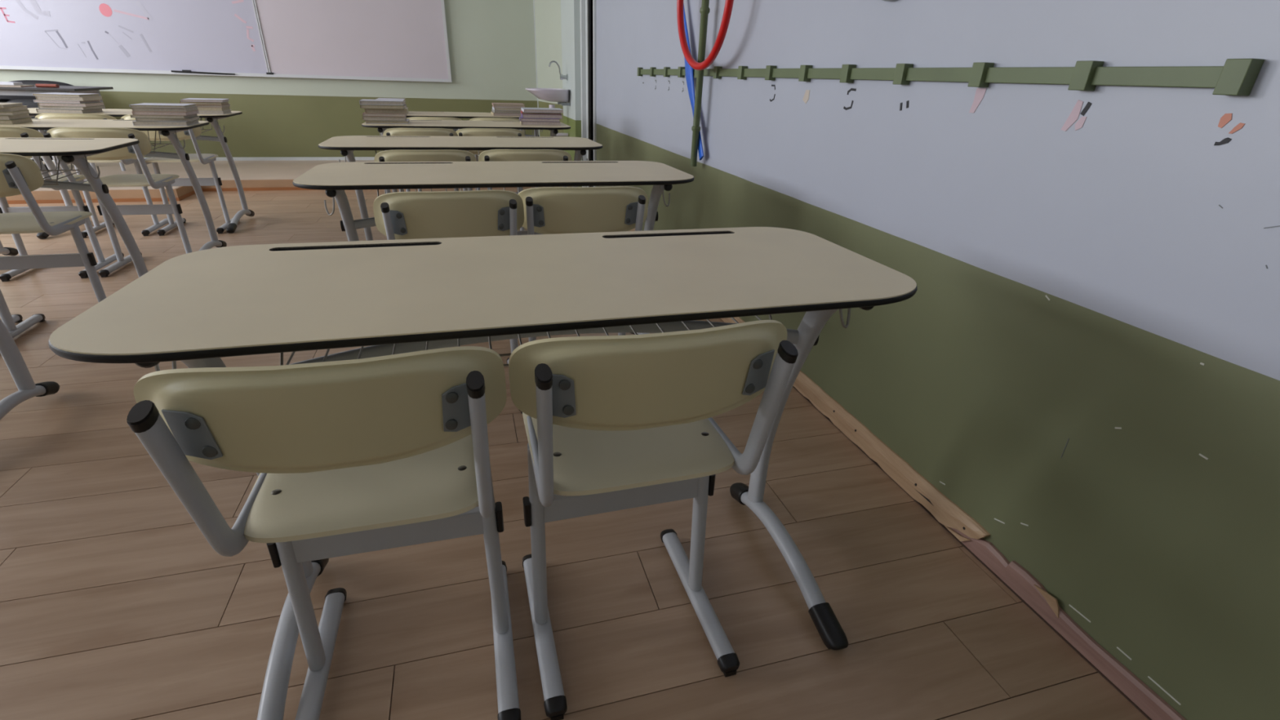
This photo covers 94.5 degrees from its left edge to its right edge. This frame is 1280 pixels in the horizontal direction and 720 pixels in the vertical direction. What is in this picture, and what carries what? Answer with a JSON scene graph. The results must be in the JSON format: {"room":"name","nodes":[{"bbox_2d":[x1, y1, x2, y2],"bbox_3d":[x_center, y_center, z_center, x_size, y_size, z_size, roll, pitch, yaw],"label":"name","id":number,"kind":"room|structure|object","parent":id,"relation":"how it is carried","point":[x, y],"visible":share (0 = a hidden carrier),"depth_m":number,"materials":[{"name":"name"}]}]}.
{"room":"classroom","nodes":[
{"label":"classroom","id":0,"kind":"room"},
{"bbox_2d":[0,0,538,157],"bbox_3d":[-4.492,-3.620,6.187,8.005,3.100,0.200,-5,27,-15],"label":"wall","id":1,"kind":"structure","parent":0,"point":[491,46],"depth_m":6.74,"materials":[{"name":"paint"}]},
{"bbox_2d":[30,156,374,160],"bbox_3d":[-4.726,-2.263,6.655,7.150,0.035,0.015,-5,27,-15],"label":"baseboard","id":2,"kind":"structure","parent":1,"relation":"attached to","point":[251,158],"depth_m":6.83,"materials":[{"name":"white paint"}]},
{"bbox_2d":[0,0,451,82],"bbox_3d":[-4.584,-3.615,6.001,4.990,1.306,0.074,-5,27,-15],"label":"whiteboard","id":3,"kind":"object","parent":1,"relation":"attached to","point":[386,40],"visible":1,"depth_m":6.21,"materials":[{"name":"white plastic"}]},
{"bbox_2d":[170,70,235,75],"bbox_3d":[-4.611,-3.038,6.247,0.580,0.036,0.016,-5,27,-15],"label":"pointer","id":4,"kind":"object","parent":3,"relation":"on","point":[175,71],"visible":1,"depth_m":6.24,"materials":[{"name":"black plastic"}]},
{"bbox_2d":[533,0,564,151],"bbox_3d":[-0.883,-3.679,6.569,0.445,3.100,1.050,-5,27,-15],"label":"wall","id":5,"kind":"structure","parent":0,"point":[547,12],"depth_m":6.62,"materials":[{"name":"paint"}]},
{"bbox_2d":[533,0,539,136],"bbox_3d":[-1.224,-3.921,6.933,0.026,3.000,0.030,-5,27,-15],"label":"trim","id":6,"kind":"structure","parent":5,"relation":"attached to","point":[533,0],"depth_m":7.03,"materials":[{"name":"white paint"}]},
{"bbox_2d":[560,0,582,186],"bbox_3d":[-0.548,-3.315,5.834,0.345,3.100,0.750,-5,27,-15],"label":"wall pillar","id":7,"kind":"structure","parent":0,"point":[570,9],"depth_m":5.81,"materials":[{"name":"paint"}]},
{"bbox_2d":[524,88,570,136],"bbox_3d":[-0.953,-2.551,6.110,0.430,0.456,0.474,-5,27,-15],"label":"basin","id":8,"kind":"object","parent":7,"relation":"attached to","point":[561,96],"visible":0.7,"depth_m":5.90,"materials":[{"name":"white ceramic"}]},
{"bbox_2d":[548,60,568,80],"bbox_3d":[-0.826,-2.921,5.969,0.192,0.176,0.060,-5,27,-15],"label":"tap","id":9,"kind":"object","parent":7,"relation":"attached to","point":[562,77],"visible":1,"depth_m":5.98,"materials":[{"name":"silver metal"}]},
{"bbox_2d":[585,0,593,186],"bbox_3d":[-0.520,-3.119,5.450,0.038,3.080,0.855,-5,27,-15],"label":"door","id":10,"kind":"structure","parent":7,"relation":"attached to","point":[586,5],"depth_m":5.35,"materials":[{"name":"white paint"}]},
{"bbox_2d":[579,0,586,186],"bbox_3d":[-0.504,-3.054,5.293,0.057,3.100,0.050,-5,27,-15],"label":"door frame","id":11,"kind":"structure","parent":10,"relation":"attached to","point":[582,2],"depth_m":5.45,"materials":[{"name":"white paint"}]},
{"bbox_2d":[0,186,1148,719],"bbox_3d":[-3.225,0.016,2.350,7.805,0.060,10.600,-5,27,-15],"label":"floor","id":12,"kind":"structure","parent":0,"point":[114,601],"depth_m":1.38,"materials":[{"name":"laminate"}]},
{"bbox_2d":[11,314,22,323],"bbox_3d":[-2.940,-0.417,2.302,0.436,0.781,0.462,-6,27,-16],"label":"chair","id":13,"kind":"object","parent":12,"relation":"on","point":[16,317],"visible":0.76,"depth_m":2.68,"materials":[{"name":"beige plastic"}]},
{"bbox_2d":[0,319,59,420],"bbox_3d":[-2.563,-0.076,1.624,1.335,0.775,0.619,-5,27,-15],"label":"school desk","id":14,"kind":"object","parent":12,"relation":"on","point":[10,352],"visible":1,"depth_m":1.95,"materials":[{"name":"grey metal"}]},
{"bbox_2d":[0,153,106,337],"bbox_3d":[-2.508,-0.456,2.413,0.436,0.781,0.462,-6,27,-16],"label":"chair","id":15,"kind":"object","parent":12,"relation":"on","point":[19,174],"visible":0.98,"depth_m":2.44,"materials":[{"name":"beige plastic"}]},
{"bbox_2d":[0,126,124,281],"bbox_3d":[-3.277,-0.866,3.214,0.436,0.781,0.462,-5,26,-14],"label":"chair","id":16,"kind":"object","parent":12,"relation":"on","point":[5,131],"visible":0.33,"depth_m":3.26,"materials":[{"name":"beige plastic"}]},
{"bbox_2d":[0,137,147,277],"bbox_3d":[-2.820,-0.476,2.441,1.335,0.775,0.619,-5,27,-15],"label":"school desk","id":17,"kind":"object","parent":12,"relation":"on","point":[73,150],"visible":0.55,"depth_m":2.49,"materials":[{"name":"beige laminate"}]},
{"bbox_2d":[39,155,80,185],"bbox_3d":[-2.837,-0.793,2.395,0.889,0.134,0.285,-5,27,-15],"label":"wire shelf","id":18,"kind":"object","parent":17,"relation":"attached to","point":[46,182],"depth_m":2.51,"materials":[{"name":"grey metal"}]},
{"bbox_2d":[34,113,168,238],"bbox_3d":[-3.627,-1.269,4.029,0.436,0.781,0.462,-6,27,-15],"label":"chair","id":19,"kind":"object","parent":12,"relation":"on","point":[97,226],"visible":0.2,"depth_m":4.03,"materials":[{"name":"beige plastic"}]},
{"bbox_2d":[0,118,226,255],"bbox_3d":[-3.168,-0.924,3.350,1.335,0.775,0.619,-5,27,-15],"label":"school desk","id":20,"kind":"object","parent":12,"relation":"on","point":[169,131],"visible":0.56,"depth_m":3.37,"materials":[{"name":"grey metal"}]},
{"bbox_2d":[0,117,33,124],"bbox_3d":[-3.398,-1.258,3.109,0.240,0.020,0.200,-7,27,-19],"label":"book","id":21,"kind":"object","parent":20,"relation":"on","point":[28,119],"visible":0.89,"depth_m":3.10,"materials":[{"name":"white paper"}]},
{"bbox_2d":[0,113,30,119],"bbox_3d":[-3.402,-1.278,3.100,0.240,0.022,0.200,-7,27,-18],"label":"book","id":22,"kind":"object","parent":21,"relation":"on","point":[26,115],"visible":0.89,"depth_m":3.10,"materials":[{"name":"beige paper"}]},
{"bbox_2d":[0,110,30,115],"bbox_3d":[-3.385,-1.292,3.088,0.240,0.016,0.200,-9,28,-22],"label":"book","id":23,"kind":"object","parent":22,"relation":"on","point":[22,112],"visible":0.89,"depth_m":3.08,"materials":[{"name":"beige paper"}]},
{"bbox_2d":[0,105,27,111],"bbox_3d":[-3.396,-1.314,3.090,0.240,0.020,0.200,-9,28,-23],"label":"book","id":24,"kind":"object","parent":23,"relation":"on","point":[24,107],"visible":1,"depth_m":3.08,"materials":[{"name":"beige paper"}]},
{"bbox_2d":[0,102,23,107],"bbox_3d":[-3.401,-1.322,3.065,0.240,0.014,0.200,-8,27,-20],"label":"book","id":25,"kind":"object","parent":24,"relation":"on","point":[2,104],"visible":1,"depth_m":3.10,"materials":[{"name":"beige paper"}]},
{"bbox_2d":[44,129,172,153],"bbox_3d":[-3.186,-1.241,3.304,0.889,0.134,0.285,-5,27,-15],"label":"wire shelf","id":26,"kind":"object","parent":20,"relation":"attached to","point":[152,152],"depth_m":3.42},
{"bbox_2d":[132,120,199,125],"bbox_3d":[-2.656,-1.336,3.322,0.250,0.022,0.200,-6,27,-16],"label":"book","id":27,"kind":"object","parent":20,"relation":"on","point":[196,122],"visible":0.75,"depth_m":3.25,"materials":[{"name":"white paper"}]},
{"bbox_2d":[135,115,200,121],"bbox_3d":[-2.642,-1.355,3.319,0.250,0.016,0.200,-8,27,-20],"label":"book","id":28,"kind":"object","parent":27,"relation":"on","point":[193,118],"visible":0.68,"depth_m":3.25,"materials":[{"name":"beige paper"}]},
{"bbox_2d":[129,114,197,118],"bbox_3d":[-2.651,-1.365,3.304,0.250,0.014,0.200,-5,27,-15],"label":"book","id":29,"kind":"object","parent":28,"relation":"on","point":[132,115],"visible":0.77,"depth_m":3.22,"materials":[{"name":"beige paper"}]},
{"bbox_2d":[131,110,199,115],"bbox_3d":[-2.642,-1.383,3.304,0.250,0.018,0.200,-6,27,-16],"label":"book","id":30,"kind":"object","parent":29,"relation":"on","point":[195,112],"visible":0.77,"depth_m":3.23,"materials":[{"name":"beige paper"}]},
{"bbox_2d":[131,106,198,111],"bbox_3d":[-2.644,-1.403,3.301,0.250,0.020,0.200,-7,27,-17],"label":"book","id":31,"kind":"object","parent":30,"relation":"on","point":[194,108],"visible":0.77,"depth_m":3.23,"materials":[{"name":"beige paper"}]},
{"bbox_2d":[128,102,195,107],"bbox_3d":[-2.645,-1.415,3.287,0.250,0.012,0.200,-7,27,-17],"label":"book","id":32,"kind":"object","parent":31,"relation":"on","point":[142,104],"visible":1,"depth_m":3.23,"materials":[{"name":"white paper"}]},
{"bbox_2d":[43,127,192,277],"bbox_3d":[-2.845,-0.905,3.325,0.436,0.781,0.462,-5,26,-14],"label":"chair","id":33,"kind":"object","parent":12,"relation":"on","point":[156,181],"visible":0.7,"depth_m":3.21,"materials":[{"name":"beige plastic"}]},
{"bbox_2d":[26,107,254,239],"bbox_3d":[-3.518,-1.327,4.165,1.335,0.775,0.619,-5,27,-15],"label":"school desk","id":34,"kind":"object","parent":12,"relation":"on","point":[211,118],"visible":0.44,"depth_m":4.20,"materials":[{"name":"grey metal"}]},
{"bbox_2d":[35,108,102,113],"bbox_3d":[-3.716,-1.630,3.860,0.260,0.022,0.200,-2,26,-8],"label":"book","id":35,"kind":"object","parent":34,"relation":"on","point":[38,110],"visible":0.77,"depth_m":3.78,"materials":[{"name":"beige paper"}]},
{"bbox_2d":[37,105,105,110],"bbox_3d":[-3.699,-1.649,3.855,0.260,0.016,0.200,-1,26,-6],"label":"book","id":36,"kind":"object","parent":35,"relation":"on","point":[101,106],"visible":0.77,"depth_m":3.77,"materials":[{"name":"beige paper"}]},
{"bbox_2d":[37,102,103,106],"bbox_3d":[-3.693,-1.664,3.845,0.260,0.020,0.200,-4,26,-11],"label":"book","id":37,"kind":"object","parent":36,"relation":"on","point":[40,104],"visible":0.77,"depth_m":3.77,"materials":[{"name":"white paper"}]},
{"bbox_2d":[33,99,100,103],"bbox_3d":[-3.716,-1.683,3.843,0.260,0.014,0.200,-2,26,-8],"label":"book","id":38,"kind":"object","parent":37,"relation":"on","point":[34,100],"visible":0.77,"depth_m":3.76,"materials":[{"name":"beige paper"}]},
{"bbox_2d":[35,96,102,101],"bbox_3d":[-3.698,-1.701,3.839,0.260,0.022,0.200,-3,26,-10],"label":"book","id":39,"kind":"object","parent":38,"relation":"on","point":[42,98],"visible":0.8,"depth_m":3.76,"materials":[{"name":"beige paper"}]},
{"bbox_2d":[31,92,100,97],"bbox_3d":[-3.711,-1.718,3.830,0.260,0.014,0.200,-2,26,-9],"label":"book","id":40,"kind":"object","parent":39,"relation":"on","point":[53,94],"visible":1,"depth_m":3.76,"materials":[{"name":"white paper"}]},
{"bbox_2d":[120,116,212,136],"bbox_3d":[-3.535,-1.644,4.119,0.889,0.134,0.285,-5,27,-15],"label":"wire shelf","id":41,"kind":"object","parent":34,"relation":"attached to","point":[121,117],"depth_m":4.29,"materials":[{"name":"grey metal"}]},
{"bbox_2d":[196,109,231,114],"bbox_3d":[-3.018,-1.734,4.130,0.240,0.020,0.200,-7,27,-17],"label":"book","id":42,"kind":"object","parent":34,"relation":"on","point":[225,112],"visible":0.39,"depth_m":4.07,"materials":[{"name":"beige paper"}]},
{"bbox_2d":[197,106,230,111],"bbox_3d":[-3.020,-1.754,4.120,0.240,0.022,0.200,-6,27,-17],"label":"book","id":43,"kind":"object","parent":42,"relation":"on","point":[200,108],"visible":0.39,"depth_m":4.06,"materials":[{"name":"beige paper"}]},
{"bbox_2d":[195,103,230,107],"bbox_3d":[-3.019,-1.774,4.120,0.240,0.014,0.200,-6,27,-17],"label":"book","id":44,"kind":"object","parent":43,"relation":"on","point":[228,104],"visible":0.39,"depth_m":4.06,"materials":[{"name":"beige paper"}]},
{"bbox_2d":[179,101,228,105],"bbox_3d":[-3.017,-1.785,4.103,0.240,0.020,0.200,-7,27,-19],"label":"book","id":45,"kind":"object","parent":44,"relation":"on","point":[180,102],"visible":0.64,"depth_m":4.03,"materials":[{"name":"beige paper"}]},
{"bbox_2d":[180,97,229,102],"bbox_3d":[-3.001,-1.797,4.088,0.240,0.014,0.200,-8,27,-19],"label":"book","id":46,"kind":"object","parent":45,"relation":"on","point":[188,100],"visible":1,"depth_m":4.03,"materials":[{"name":"white paper"}]},
{"bbox_2d":[120,114,239,235],"bbox_3d":[-3.194,-1.310,4.145,0.436,0.781,0.462,-6,27,-15],"label":"chair","id":47,"kind":"object","parent":12,"relation":"on","point":[205,158],"visible":0.34,"depth_m":4.17,"materials":[{"name":"beige plastic"}]},
{"bbox_2d":[5,160,373,204],"bbox_3d":[-4.483,-1.804,5.873,7.130,0.100,1.884,-5,27,-15],"label":"podium","id":48,"kind":"object","parent":12,"relation":"on","point":[255,175],"visible":0.4,"depth_m":5.73,"materials":[{"name":"brown wood"}]},
{"bbox_2d":[5,99,62,174],"bbox_3d":[-5.044,-1.796,4.923,0.540,0.670,0.490,-5,27,-15],"label":"chair","id":49,"kind":"object","parent":48,"relation":"on","point":[30,104],"visible":0.09,"depth_m":4.92,"materials":[{"name":"grey metal"}]},
{"bbox_2d":[0,80,73,171],"bbox_3d":[-5.836,-2.274,5.731,0.740,0.785,0.580,-5,27,-15],"label":"office chair","id":50,"kind":"object","parent":48,"relation":"on","point":[3,99],"visible":0.09,"depth_m":5.75,"materials":[{"name":"black plastic"}]},
{"bbox_2d":[0,84,125,174],"bbox_3d":[-5.662,-2.052,5.315,1.500,0.755,0.660,-5,27,-15],"label":"desk","id":51,"kind":"object","parent":48,"relation":"on","point":[4,91],"visible":0.48,"depth_m":5.07,"materials":[{"name":"beige laminate"}]},
{"bbox_2d":[0,84,34,87],"bbox_3d":[-5.424,-2.347,5.060,0.300,0.012,0.220,-7,27,-18],"label":"book","id":52,"kind":"object","parent":51,"relation":"on","point":[7,86],"visible":0.92,"depth_m":5.01,"materials":[{"name":"beige paper"}]},
{"bbox_2d":[0,81,22,84],"bbox_3d":[-5.423,-2.363,5.053,0.180,0.022,0.120,-5,27,-15],"label":"paper pad","id":53,"kind":"object","parent":52,"relation":"on","point":[1,82],"visible":1,"depth_m":5.02,"materials":[{"name":"white paper"}]},
{"bbox_2d":[35,84,59,87],"bbox_3d":[-5.131,-2.375,5.121,0.140,0.028,0.060,-7,27,-19],"label":"pencil case","id":54,"kind":"object","parent":51,"relation":"on","point":[36,85],"visible":1,"depth_m":5.10,"materials":[{"name":"fabric"}]},
{"bbox_2d":[126,346,520,719],"bbox_3d":[-0.446,0.275,1.036,0.436,0.781,0.462,-5,27,-15],"label":"chair","id":55,"kind":"object","parent":12,"relation":"on","point":[353,456],"visible":1,"depth_m":0.78,"materials":[{"name":"beige plastic"}]},
{"bbox_2d":[382,128,458,191],"bbox_3d":[-1.382,-1.117,3.872,0.436,0.781,0.462,-5,27,-15],"label":"chair","id":56,"kind":"object","parent":12,"relation":"on","point":[392,131],"visible":0.16,"depth_m":3.54,"materials":[{"name":"beige plastic"}]},
{"bbox_2d":[373,149,476,193],"bbox_3d":[-1.010,-0.648,2.922,0.436,0.781,0.462,-6,27,-16],"label":"chair","id":57,"kind":"object","parent":12,"relation":"on","point":[397,155],"visible":0.19,"depth_m":2.59,"materials":[{"name":"beige plastic"}]},
{"bbox_2d":[407,116,465,191],"bbox_3d":[-1.600,-1.536,4.732,0.436,0.781,0.462,-5,27,-15],"label":"chair","id":58,"kind":"object","parent":12,"relation":"on","point":[411,117],"visible":0.05,"depth_m":4.40,"materials":[{"name":"beige plastic"}]},
{"bbox_2d":[373,190,524,413],"bbox_3d":[-0.625,-0.220,2.056,0.436,0.781,0.462,-6,27,-16],"label":"chair","id":59,"kind":"object","parent":12,"relation":"on","point":[473,213],"visible":0.44,"depth_m":1.75,"materials":[{"name":"beige plastic"}]},
{"bbox_2d":[318,135,602,240],"bbox_3d":[-0.878,-0.749,3.149,1.335,0.775,0.619,-6,27,-16],"label":"school desk","id":60,"kind":"object","parent":12,"relation":"on","point":[347,144],"visible":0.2,"depth_m":2.95,"materials":[{"name":"beige laminate"}]},
{"bbox_2d":[361,120,570,192],"bbox_3d":[-1.163,-1.252,4.178,1.335,0.775,0.619,-5,27,-15],"label":"school desk","id":61,"kind":"object","parent":12,"relation":"on","point":[447,124],"visible":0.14,"depth_m":3.94,"materials":[{"name":"beige laminate"}]},
{"bbox_2d":[365,118,409,124],"bbox_3d":[-1.655,-1.571,3.890,0.255,0.018,0.200,-6,27,-16],"label":"book","id":62,"kind":"object","parent":61,"relation":"on","point":[406,122],"visible":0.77,"depth_m":3.81,"materials":[{"name":"white paper"}]},
{"bbox_2d":[362,115,406,120],"bbox_3d":[-1.668,-1.587,3.871,0.255,0.026,0.200,-6,27,-17],"label":"book","id":63,"kind":"object","parent":62,"relation":"on","point":[364,117],"visible":0.71,"depth_m":3.79,"materials":[{"name":"beige paper"}]},
{"bbox_2d":[362,111,407,116],"bbox_3d":[-1.659,-1.603,3.855,0.255,0.016,0.200,-6,27,-16],"label":"book","id":64,"kind":"object","parent":63,"relation":"on","point":[363,113],"visible":0.73,"depth_m":3.77,"materials":[{"name":"beige paper"}]},
{"bbox_2d":[364,106,408,113],"bbox_3d":[-1.651,-1.633,3.866,0.255,0.028,0.200,-6,27,-17],"label":"book","id":65,"kind":"object","parent":64,"relation":"on","point":[405,110],"visible":0.8,"depth_m":3.78,"materials":[{"name":"beige paper"}]},
{"bbox_2d":[360,104,404,109],"bbox_3d":[-1.663,-1.644,3.831,0.255,0.020,0.200,-6,27,-16],"label":"book","id":66,"kind":"object","parent":65,"relation":"on","point":[362,106],"visible":0.8,"depth_m":3.75,"materials":[{"name":"beige paper"}]},
{"bbox_2d":[359,99,404,105],"bbox_3d":[-1.671,-1.673,3.838,0.255,0.024,0.200,-6,27,-16],"label":"book","id":67,"kind":"object","parent":66,"relation":"on","point":[372,102],"visible":1,"depth_m":3.77,"materials":[{"name":"white paper"}]},
{"bbox_2d":[520,120,560,125],"bbox_3d":[-0.703,-1.675,4.166,0.270,0.024,0.200,-4,26,-12],"label":"book","id":68,"kind":"object","parent":61,"relation":"on","point":[522,122],"visible":0.73,"depth_m":4.08,"materials":[{"name":"white paper"}]},
{"bbox_2d":[519,116,559,121],"bbox_3d":[-0.707,-1.692,4.152,0.270,0.018,0.200,-4,26,-12],"label":"book","id":69,"kind":"object","parent":68,"relation":"on","point":[521,118],"visible":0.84,"depth_m":4.07,"materials":[{"name":"white paper"}]},
{"bbox_2d":[520,112,562,119],"bbox_3d":[-0.693,-1.716,4.152,0.270,0.026,0.200,-4,26,-13],"label":"book","id":70,"kind":"object","parent":69,"relation":"on","point":[523,116],"visible":0.79,"depth_m":4.07,"materials":[{"name":"white paper"}]},
{"bbox_2d":[520,110,561,115],"bbox_3d":[-0.696,-1.737,4.151,0.270,0.012,0.200,-4,26,-12],"label":"book","id":71,"kind":"object","parent":70,"relation":"on","point":[522,112],"visible":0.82,"depth_m":4.07,"materials":[{"name":"white paper"}]},
{"bbox_2d":[520,107,563,112],"bbox_3d":[-0.683,-1.743,4.126,0.270,0.020,0.200,-5,27,-15],"label":"book","id":72,"kind":"object","parent":71,"relation":"on","point":[523,109],"visible":1,"depth_m":4.05,"materials":[{"name":"white paper"}]},
{"bbox_2d":[405,111,542,191],"bbox_3d":[-1.426,-1.668,5.026,1.335,0.775,0.619,-5,27,-15],"label":"school desk","id":73,"kind":"object","parent":12,"relation":"on","point":[411,113],"visible":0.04,"depth_m":4.79,"materials":[{"name":"beige laminate"}]},
{"bbox_2d":[490,111,520,115],"bbox_3d":[-1.104,-2.053,4.930,0.250,0.022,0.190,-7,27,-18],"label":"book","id":74,"kind":"object","parent":73,"relation":"on","point":[493,113],"visible":0.68,"depth_m":4.85,"materials":[{"name":"beige paper"}]},
{"bbox_2d":[491,109,520,113],"bbox_3d":[-1.093,-2.070,4.918,0.250,0.018,0.190,-7,27,-18],"label":"book","id":75,"kind":"object","parent":74,"relation":"on","point":[492,110],"visible":0.66,"depth_m":4.83,"materials":[{"name":"beige paper"}]},
{"bbox_2d":[492,106,521,111],"bbox_3d":[-1.087,-2.082,4.899,0.250,0.020,0.190,-6,27,-17],"label":"book","id":76,"kind":"object","parent":75,"relation":"on","point":[493,108],"visible":0.66,"depth_m":4.82,"materials":[{"name":"beige paper"}]},
{"bbox_2d":[492,105,524,107],"bbox_3d":[-1.086,-2.097,4.890,0.250,0.014,0.190,-5,27,-15],"label":"book","id":77,"kind":"object","parent":76,"relation":"on","point":[492,105],"visible":0.68,"depth_m":4.81,"materials":[{"name":"beige paper"}]},
{"bbox_2d":[492,102,524,106],"bbox_3d":[-1.089,-2.109,4.882,0.250,0.014,0.190,-6,27,-15],"label":"book","id":78,"kind":"object","parent":77,"relation":"on","point":[493,104],"visible":1,"depth_m":4.82,"materials":[{"name":"beige paper"}]},
{"bbox_3d":[-1.964,-1.978,4.712,0.200,0.022,0.275,-7,27,-17],"label":"book","id":79,"kind":"object","parent":73,"relation":"on","visible":0},
{"bbox_3d":[-1.974,-1.997,4.702,0.200,0.018,0.275,-6,27,-16],"label":"book","id":80,"kind":"object","parent":79,"relation":"on","visible":0},
{"bbox_3d":[-1.962,-2.012,4.690,0.200,0.020,0.275,-6,27,-16],"label":"book","id":81,"kind":"object","parent":80,"relation":"on","visible":0},
{"bbox_3d":[-1.975,-2.036,4.688,0.200,0.024,0.275,-5,26,-14],"label":"book","id":82,"kind":"object","parent":81,"relation":"on","visible":0},
{"bbox_2d":[375,97,405,102],"bbox_3d":[-1.969,-2.053,4.674,0.200,0.018,0.275,-5,27,-15],"label":"book","id":83,"kind":"object","parent":82,"relation":"on","point":[404,100],"visible":0.45,"depth_m":4.69,"materials":[{"name":"white paper"}]},
{"bbox_2d":[48,226,917,719],"bbox_3d":[-0.174,0.201,1.217,1.335,0.775,0.619,-5,27,-15],"label":"school desk","id":84,"kind":"object","parent":12,"relation":"on","point":[198,308],"visible":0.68,"depth_m":1.02,"materials":[{"name":"beige laminate"}]},
{"bbox_2d":[280,314,772,366],"bbox_3d":[-0.192,-0.116,1.171,0.889,0.134,0.285,-5,27,-15],"label":"wire shelf","id":85,"kind":"object","parent":84,"relation":"attached to","point":[363,350],"depth_m":1.13,"materials":[{"name":"grey metal"}]},
{"bbox_2d":[455,128,524,231],"bbox_3d":[-0.991,-1.167,4.005,0.436,0.781,0.462,-5,26,-14],"label":"chair","id":86,"kind":"object","parent":12,"relation":"on","point":[464,131],"visible":0.19,"depth_m":3.68,"materials":[{"name":"beige plastic"}]},
{"bbox_2d":[292,160,693,334],"bbox_3d":[-0.486,-0.321,2.284,1.335,0.775,0.619,-6,27,-15],"label":"school desk","id":87,"kind":"object","parent":12,"relation":"on","point":[335,178],"visible":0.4,"depth_m":2.07,"materials":[{"name":"beige laminate"}]},
{"bbox_2d":[377,185,625,196],"bbox_3d":[-0.504,-0.638,2.238,0.889,0.134,0.285,-6,27,-15],"label":"wire shelf","id":88,"kind":"object","parent":87,"relation":"attached to","point":[612,185],"depth_m":2.27,"materials":[{"name":"grey metal"}]},
{"bbox_2d":[468,117,525,191],"bbox_3d":[-1.163,-1.586,4.867,0.436,0.781,0.462,-5,27,-15],"label":"chair","id":89,"kind":"object","parent":12,"relation":"on","point":[474,118],"visible":0.12,"depth_m":4.54,"materials":[{"name":"beige plastic"}]},
{"bbox_2d":[478,149,572,235],"bbox_3d":[-0.582,-0.698,3.056,0.436,0.781,0.462,-5,26,-13],"label":"chair","id":90,"kind":"object","parent":12,"relation":"on","point":[492,155],"visible":0.13,"depth_m":2.72,"materials":[{"name":"beige plastic"}]},
{"bbox_2d":[517,186,648,342],"bbox_3d":[-0.229,-0.273,2.195,0.436,0.781,0.462,-5,26,-13],"label":"chair","id":91,"kind":"object","parent":12,"relation":"on","point":[547,210],"visible":0.46,"depth_m":1.89,"materials":[{"name":"beige plastic"}]},
{"bbox_2d":[508,320,798,719],"bbox_3d":[-0.025,0.234,1.153,0.436,0.781,0.462,-6,27,-15],"label":"chair","id":92,"kind":"object","parent":12,"relation":"on","point":[612,423],"visible":1,"depth_m":0.93,"materials":[{"name":"beige plastic"}]},
{"bbox_2d":[595,0,1279,719],"bbox_3d":[0.818,-1.227,1.576,0.201,3.100,8.120,-5,27,-15],"label":"wall","id":93,"kind":"structure","parent":0,"point":[1083,359],"depth_m":1.28,"materials":[{"name":"paint"}]},
{"bbox_2d":[586,0,593,186],"bbox_3d":[-0.423,-2.957,5.097,0.050,3.100,0.055,-5,27,-15],"label":"door frame","id":94,"kind":"structure","parent":93,"relation":"attached to","point":[588,2],"depth_m":5.29,"materials":[{"name":"black plastic"}]},
{"bbox_2d":[592,0,596,186],"bbox_3d":[-0.383,-2.934,5.051,0.031,3.100,0.045,-5,27,-15],"label":"trim","id":95,"kind":"structure","parent":93,"relation":"attached to","point":[594,39],"depth_m":5.23,"materials":[{"name":"white paint"}]},
{"bbox_2d":[628,228,1186,719],"bbox_3d":[0.641,0.105,2.278,0.022,0.081,7.900,-5,27,-15],"label":"baseboard","id":96,"kind":"structure","parent":93,"relation":"attached to","point":[960,525],"depth_m":1.51,"materials":[{"name":"brown wood"}]},
{"bbox_2d":[637,58,1264,96],"bbox_3d":[0.473,-1.184,2.438,0.028,0.052,3.516,-5,27,-15],"label":"coat rack","id":97,"kind":"object","parent":93,"relation":"attached to","point":[1237,77],"visible":0.94,"depth_m":1.24,"materials":[{"name":"green metal"}]},
{"bbox_2d":[683,2,703,160],"bbox_3d":[0.241,-1.713,3.039,0.022,1.234,0.715,-5,27,-15],"label":"stick","id":98,"kind":"object","parent":97,"relation":"hanging from","point":[689,72],"visible":0.62,"depth_m":3.04,"materials":[{"name":"blue plastic"}]},
{"bbox_2d":[689,0,710,166],"bbox_3d":[0.299,-1.568,2.782,0.047,1.261,0.062,-5,27,-15],"label":"pole","id":99,"kind":"object","parent":97,"relation":"hanging from","point":[704,10],"visible":1,"depth_m":2.88,"materials":[{"name":"green wood"}]},
{"bbox_2d":[676,0,733,70],"bbox_3d":[0.286,-1.650,2.625,0.039,0.657,0.657,-5,27,-15],"label":"hoop","id":100,"kind":"object","parent":97,"relation":"hanging from","point":[718,43],"visible":1,"depth_m":2.67,"materials":[{"name":"red plastic"}]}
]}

